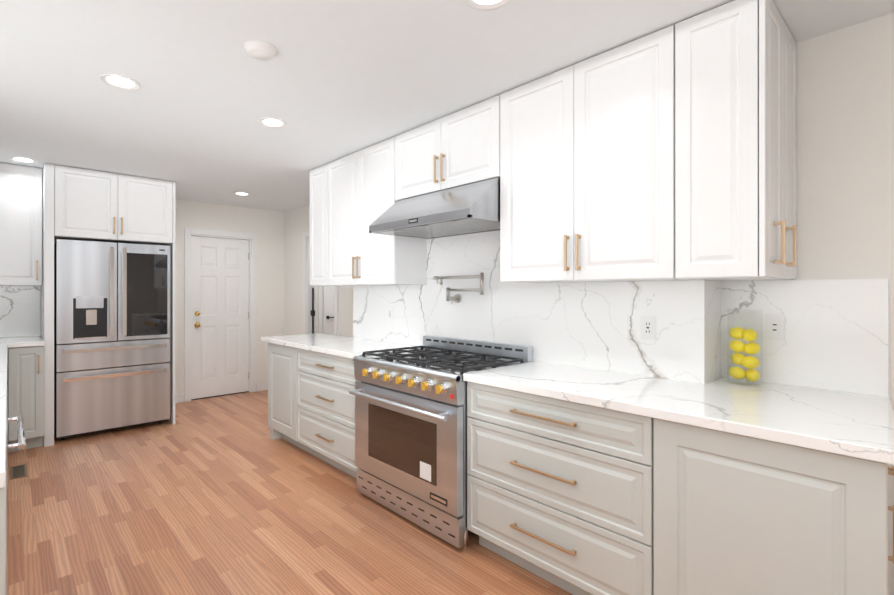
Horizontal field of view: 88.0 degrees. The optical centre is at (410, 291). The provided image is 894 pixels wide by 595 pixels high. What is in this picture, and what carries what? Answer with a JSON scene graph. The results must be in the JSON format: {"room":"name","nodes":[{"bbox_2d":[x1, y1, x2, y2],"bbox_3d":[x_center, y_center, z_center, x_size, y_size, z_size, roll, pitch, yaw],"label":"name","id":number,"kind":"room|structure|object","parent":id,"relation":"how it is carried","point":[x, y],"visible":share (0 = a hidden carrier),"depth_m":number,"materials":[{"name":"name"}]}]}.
{"room":"kitchen","nodes":[
{"label":"kitchen","id":0,"kind":"room"},
{"bbox_2d":[175,199,317,394],"bbox_3d":[-2.244,0.117,6.089,4.170,2.440,0.150,0,0,-41],"label":"wall","id":1,"kind":"structure","parent":0,"point":[266,227],"depth_m":6.16,"materials":[{"name":"paint"}]},
{"bbox_2d":[175,394,183,402],"bbox_3d":[-2.853,1.287,5.448,0.328,0.100,0.014,0,0,-41],"label":"baseboard","id":2,"kind":"structure","parent":1,"relation":"attached to","point":[179,398],"depth_m":5.52,"materials":[{"name":"white wood"}]},
{"bbox_2d":[191,236,248,399],"bbox_3d":[-2.399,0.330,5.872,0.732,2.015,0.104,0,0,-41],"label":"door","id":3,"kind":"structure","parent":1,"relation":"in","point":[219,316],"depth_m":5.87,"materials":[{"name":"white wood"}]},
{"bbox_2d":[184,228,255,401],"bbox_3d":[-2.422,0.287,5.889,0.890,2.100,0.118,0,0,-41],"label":"door frame","id":4,"kind":"structure","parent":1,"relation":"attached to","point":[190,232],"depth_m":5.77,"materials":[{"name":"white wood"}]},
{"bbox_2d":[256,382,267,390],"bbox_3d":[-1.911,1.287,6.268,0.370,0.100,0.017,0,0,-41],"label":"baseboard","id":5,"kind":"structure","parent":1,"relation":"attached to","point":[261,386],"depth_m":6.19,"materials":[{"name":"white wood"}]},
{"bbox_2d":[7,390,572,594],"bbox_3d":[0.053,1.375,2.784,5.450,0.080,8.250,0,0,-41],"label":"floor","id":6,"kind":"structure","parent":0,"point":[224,495],"depth_m":2.62,"materials":[{"name":"brown wood"}]},
{"bbox_2d":[0,435,6,594],"bbox_3d":[-1.378,0.896,1.080,0.648,0.875,0.544,0,0,-41],"label":"base cabinet","id":7,"kind":"object","parent":6,"relation":"on","point":[3,492],"visible":0.67,"depth_m":1.09,"materials":[{"name":"grey wood"}]},
{"bbox_2d":[7,352,7,400],"bbox_3d":[-3.334,0.898,3.323,0.648,0.875,0.598,0,0,-41],"label":"base cabinet","id":8,"kind":"object","parent":6,"relation":"on","point":[7,376],"visible":0.1,"depth_m":3.72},
{"bbox_2d":[6,401,25,594],"bbox_3d":[-1.736,0.897,1.530,0.699,0.873,0.596,0,0,-41],"label":"dishwasher","id":9,"kind":"object","parent":6,"relation":"on","point":[21,439],"visible":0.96,"depth_m":1.67,"materials":[{"name":"silver metal"}]},
{"bbox_2d":[10,464,27,479],"bbox_3d":[-2.893,1.331,3.405,0.095,0.006,0.300,0,0,-41],"label":"floor vent","id":10,"kind":"object","parent":6,"relation":"in","point":[18,471],"visible":1,"depth_m":3.40,"materials":[{"name":"brown metal"}]},
{"bbox_2d":[8,346,43,451],"bbox_3d":[-3.379,0.898,4.048,0.230,0.875,0.648,0,0,-41],"label":"base cabinet","id":11,"kind":"object","parent":6,"relation":"on","point":[26,382],"visible":0.94,"depth_m":3.83,"materials":[{"name":"grey wood"}]},
{"bbox_2d":[41,163,175,446],"bbox_3d":[-3.049,0.118,4.636,1.033,2.436,0.978,0,0,-41],"label":"tall cabinet","id":12,"kind":"object","parent":6,"relation":"on","point":[80,204],"visible":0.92,"depth_m":4.20,"materials":[{"name":"white wood"}]},
{"bbox_2d":[54,239,169,439],"bbox_3d":[-3.015,0.441,4.630,0.906,1.790,0.935,0,0,-41],"label":"fridge","id":13,"kind":"object","parent":6,"relation":"on","point":[111,335],"visible":1,"depth_m":4.27,"materials":[{"name":"silver metal"}]},
{"bbox_2d":[268,343,306,451],"bbox_3d":[-0.880,0.898,4.181,0.618,0.875,0.556,0,0,-41],"label":"base cabinet","id":14,"kind":"object","parent":6,"relation":"on","point":[282,391],"visible":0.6,"depth_m":3.96,"materials":[{"name":"grey wood"}]},
{"bbox_2d":[297,348,357,477],"bbox_3d":[-0.400,0.898,3.607,0.648,0.875,0.931,0,0,-41],"label":"base cabinet","id":15,"kind":"object","parent":6,"relation":"on","point":[325,413],"visible":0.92,"depth_m":3.41,"materials":[{"name":"grey wood"}]},
{"bbox_2d":[261,333,419,358],"bbox_3d":[-0.621,0.440,3.847,0.626,0.038,1.582,0,0,-41],"label":"countertop","id":16,"kind":"structure","parent":15,"relation":"on","point":[345,347],"depth_m":3.70,"materials":[{"name":"stone"}]},
{"bbox_2d":[349,335,532,548],"bbox_3d":[0.161,0.832,2.868,0.730,1.005,0.913,0,0,-41],"label":"range","id":17,"kind":"object","parent":6,"relation":"on","point":[411,416],"visible":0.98,"depth_m":2.62,"materials":[{"name":"silver metal"}]},
{"bbox_2d":[467,382,653,594],"bbox_3d":[0.808,0.897,2.222,0.648,0.875,0.904,0,0,-41],"label":"base cabinet","id":18,"kind":"object","parent":6,"relation":"on","point":[560,493],"visible":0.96,"depth_m":1.96,"materials":[{"name":"grey wood"}]},
{"bbox_2d":[463,361,893,464],"bbox_3d":[1.105,0.438,2.058,0.876,0.038,1.542,0,0,-41],"label":"countertop","id":19,"kind":"structure","parent":18,"relation":"on","point":[856,425],"depth_m":1.73,"materials":[{"name":"stone"}]},
{"bbox_2d":[727,309,761,385],"bbox_3d":[1.516,0.251,2.090,0.128,0.335,0.128,0,0,-41],"label":"vase","id":20,"kind":"object","parent":19,"relation":"on","point":[730,378],"visible":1,"depth_m":2.08,"materials":[{"name":"clear glass"}]},
{"bbox_2d":[728,327,759,381],"bbox_3d":[1.514,0.285,2.092,0.086,0.241,0.119,0,0,-41],"label":"lemons","id":21,"kind":"object","parent":20,"relation":"in","point":[747,348],"visible":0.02,"depth_m":2.07,"materials":[{"name":"yellow food"}]},
{"bbox_2d":[653,418,893,594],"bbox_3d":[1.413,0.896,1.742,0.868,0.875,0.607,0,0,-41],"label":"base cabinet","id":22,"kind":"object","parent":6,"relation":"on","point":[735,514],"visible":0.83,"depth_m":1.44,"materials":[{"name":"grey wood"}]},
{"bbox_3d":[-2.841,0.897,2.757,0.648,0.875,0.896,0,0,-41],"label":"base cabinet","id":23,"kind":"object","parent":6,"relation":"on","visible":0},
{"bbox_2d":[0,336,43,487],"bbox_3d":[-2.468,0.439,2.507,0.883,0.038,4.171,0,0,-41],"label":"countertop","id":24,"kind":"structure","parent":23,"relation":"on","point":[6,343],"depth_m":2.14,"materials":[{"name":"stone"}]},
{"bbox_2d":[284,205,352,336],"bbox_3d":[-0.947,0.117,5.582,0.120,2.440,2.620,0,0,-41],"label":"wall","id":25,"kind":"structure","parent":0,"point":[296,223],"depth_m":6.12,"materials":[{"name":"paint"}]},
{"bbox_2d":[311,288,314,333],"bbox_3d":[-1.258,0.637,5.947,0.040,1.360,0.050,0,0,-41],"label":"gate post","id":26,"kind":"object","parent":25,"relation":"attached to","point":[312,312],"visible":0.52,"depth_m":5.93,"materials":[{"name":"black metal"}]},
{"bbox_2d":[303,231,337,335],"bbox_3d":[-1.068,0.285,5.708,0.138,2.105,0.820,0,0,-41],"label":"door frame","id":27,"kind":"structure","parent":25,"relation":"attached to","point":[307,307],"depth_m":5.93,"materials":[{"name":"white wood"}]},
{"bbox_2d":[0,0,893,211],"bbox_3d":[0.053,-1.145,2.786,5.450,0.080,8.250,0,0,-41],"label":"ceiling","id":28,"kind":"structure","parent":0,"point":[331,81],"depth_m":2.30,"materials":[{"name":"paint"}]},
{"bbox_2d":[9,157,37,163],"bbox_3d":[-3.253,-1.101,3.876,0.184,0.006,0.184,0,0,-41],"label":"recessed light","id":29,"kind":"object","parent":28,"relation":"in","point":[24,160],"visible":1,"depth_m":3.89,"materials":[{"name":"white plastic"}]},
{"bbox_2d":[100,74,140,90],"bbox_3d":[-1.530,-1.102,2.433,0.184,0.006,0.184,0,0,-41],"label":"recessed light","id":30,"kind":"object","parent":28,"relation":"in","point":[121,82],"visible":1,"depth_m":2.44,"materials":[{"name":"white plastic"}]},
{"bbox_2d":[233,192,250,195],"bbox_3d":[-1.907,-1.100,5.223,0.184,0.006,0.184,0,0,-41],"label":"recessed light","id":31,"kind":"object","parent":28,"relation":"in","point":[241,194],"visible":1,"depth_m":5.24,"materials":[{"name":"white plastic"}]},
{"bbox_2d":[244,40,276,60],"bbox_3d":[-0.681,-1.087,2.099,0.144,0.037,0.144,0,0,-41],"label":"smoke detector","id":32,"kind":"object","parent":28,"relation":"attached to","point":[261,50],"visible":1,"depth_m":2.07,"materials":[{"name":"white plastic"}]},
{"bbox_2d":[258,117,286,128],"bbox_3d":[-0.901,-1.102,3.021,0.184,0.006,0.184,0,0,-41],"label":"recessed light","id":33,"kind":"object","parent":28,"relation":"in","point":[271,122],"visible":0.98,"depth_m":3.01,"materials":[{"name":"white plastic"}]},
{"bbox_2d":[465,0,509,9],"bbox_3d":[0.292,-1.103,1.714,0.184,0.006,0.184,0,0,-41],"label":"recessed light","id":34,"kind":"object","parent":28,"relation":"in","point":[485,4],"visible":1,"depth_m":1.77,"materials":[{"name":"white plastic"}]},
{"bbox_2d":[745,12,893,594],"bbox_3d":[2.497,0.114,1.353,0.250,2.440,2.680,0,0,-41],"label":"wall","id":35,"kind":"structure","parent":0,"point":[845,153],"depth_m":1.92,"materials":[{"name":"paint"}]},
{"bbox_2d":[675,0,796,280],"bbox_3d":[1.414,-0.577,1.962,0.578,1.051,0.331,0,0,-41],"label":"upper cabinet","id":36,"kind":"object","parent":35,"relation":"attached to","point":[735,140],"visible":1,"depth_m":1.78,"materials":[{"name":"white wood"}]},
{"bbox_3d":[-4.076,0.116,4.233,1.030,2.440,0.540,0,0,-41],"label":"wall","id":37,"kind":"structure","parent":0,"visible":0},
{"bbox_2d":[0,163,41,285],"bbox_3d":[-3.561,-0.575,4.084,0.458,1.051,0.358,0,0,-41],"label":"upper cabinet","id":38,"kind":"object","parent":37,"relation":"attached to","point":[20,225],"visible":1,"depth_m":4.02,"materials":[{"name":"white wood"}]},
{"bbox_3d":[0.601,0.115,3.336,0.500,2.440,2.800,0,0,-41],"label":"wall","id":39,"kind":"structure","parent":0,"visible":0},
{"bbox_2d":[310,164,334,285],"bbox_3d":[-0.694,-0.575,4.189,0.328,1.051,0.311,0,0,-41],"label":"upper cabinet","id":40,"kind":"object","parent":39,"relation":"attached to","point":[318,226],"visible":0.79,"depth_m":4.06,"materials":[{"name":"white wood"}]},
{"bbox_2d":[328,137,426,285],"bbox_3d":[-0.300,-0.575,3.715,0.358,1.051,0.913,0,0,-41],"label":"upper cabinet","id":41,"kind":"object","parent":39,"relation":"attached to","point":[361,191],"visible":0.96,"depth_m":3.53,"materials":[{"name":"white wood"}]},
{"bbox_2d":[395,95,499,200],"bbox_3d":[0.305,-0.871,3.020,0.358,0.461,0.922,0,0,-41],"label":"upper cabinet","id":42,"kind":"object","parent":39,"relation":"attached to","point":[458,148],"visible":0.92,"depth_m":2.86,"materials":[{"name":"white wood"}]},
{"bbox_2d":[369,177,499,238],"bbox_3d":[0.224,-0.510,2.931,0.555,0.259,0.893,0,0,-41],"label":"range hood","id":43,"kind":"object","parent":42,"relation":"attached to","point":[471,208],"visible":0.88,"depth_m":2.74,"materials":[{"name":"silver metal"}]},
{"bbox_2d":[500,25,690,282],"bbox_3d":[0.904,-0.576,2.334,0.358,1.051,0.892,0,0,-41],"label":"upper cabinet","id":44,"kind":"object","parent":39,"relation":"attached to","point":[587,170],"visible":0.98,"depth_m":2.16,"materials":[{"name":"white wood"}]},
{"bbox_2d":[353,230,888,396],"bbox_3d":[0.693,-0.052,3.025,0.270,1.174,3.386,0,0,-41],"label":"backsplash","id":45,"kind":"structure","parent":39,"relation":"attached to","point":[836,334],"depth_m":2.27,"materials":[{"name":"stone"}]},
{"bbox_2d":[387,307,392,320],"bbox_3d":[-0.166,0.191,3.795,0.010,0.115,0.070,0,0,-41],"label":"electrical outlet","id":46,"kind":"object","parent":45,"relation":"attached to","point":[389,313],"visible":1,"depth_m":3.79,"materials":[{"name":"white plastic"}]},
{"bbox_2d":[433,273,483,303],"bbox_3d":[0.350,-0.014,3.125,0.114,0.208,0.448,0,0,-41],"label":"pot filler","id":47,"kind":"object","parent":45,"relation":"attached to","point":[456,298],"visible":1,"depth_m":3.10,"materials":[{"name":"silver metal"}]},
{"bbox_2d":[641,316,655,339],"bbox_3d":[1.169,0.179,2.265,0.010,0.115,0.070,0,0,-41],"label":"outlet","id":48,"kind":"object","parent":45,"relation":"attached to","point":[648,327],"visible":1,"depth_m":2.26,"materials":[{"name":"white plastic"}]},
{"bbox_2d":[765,314,784,340],"bbox_3d":[1.653,0.164,2.091,0.009,0.115,0.070,0,0,-41],"label":"electrical outlet","id":49,"kind":"object","parent":45,"relation":"attached to","point":[774,327],"visible":1,"depth_m":2.09,"materials":[{"name":"white plastic"}]},
{"bbox_3d":[-0.212,0.117,5.957,1.480,2.440,3.020,0,0,-41],"label":"wall","id":50,"kind":"structure","parent":0,"visible":0},
{"bbox_2d":[318,286,322,333],"bbox_3d":[-1.010,0.293,7.054,0.900,2.090,0.018,0,0,-41],"label":"door frame","id":51,"kind":"structure","parent":50,"relation":"attached to","point":[320,309],"depth_m":6.77,"materials":[{"name":"white wood"}]},
{"bbox_2d":[323,286,333,334],"bbox_3d":[-0.979,0.328,7.027,0.772,2.020,0.089,0,0,-41],"label":"hall door","id":52,"kind":"structure","parent":50,"relation":"in","point":[328,309],"depth_m":6.83,"materials":[{"name":"white wood"}]},
{"bbox_3d":[-1.745,0.113,0.891,0.150,2.440,7.560,0,0,-41],"label":"wall","id":53,"kind":"structure","parent":0,"visible":0},
{"bbox_2d":[0,286,40,337],"bbox_3d":[-3.816,0.186,4.087,0.840,0.468,0.020,0,0,-41],"label":"backsplash","id":54,"kind":"structure","parent":53,"relation":"attached to","point":[20,311],"depth_m":4.25,"materials":[{"name":"stone"}]}
]}

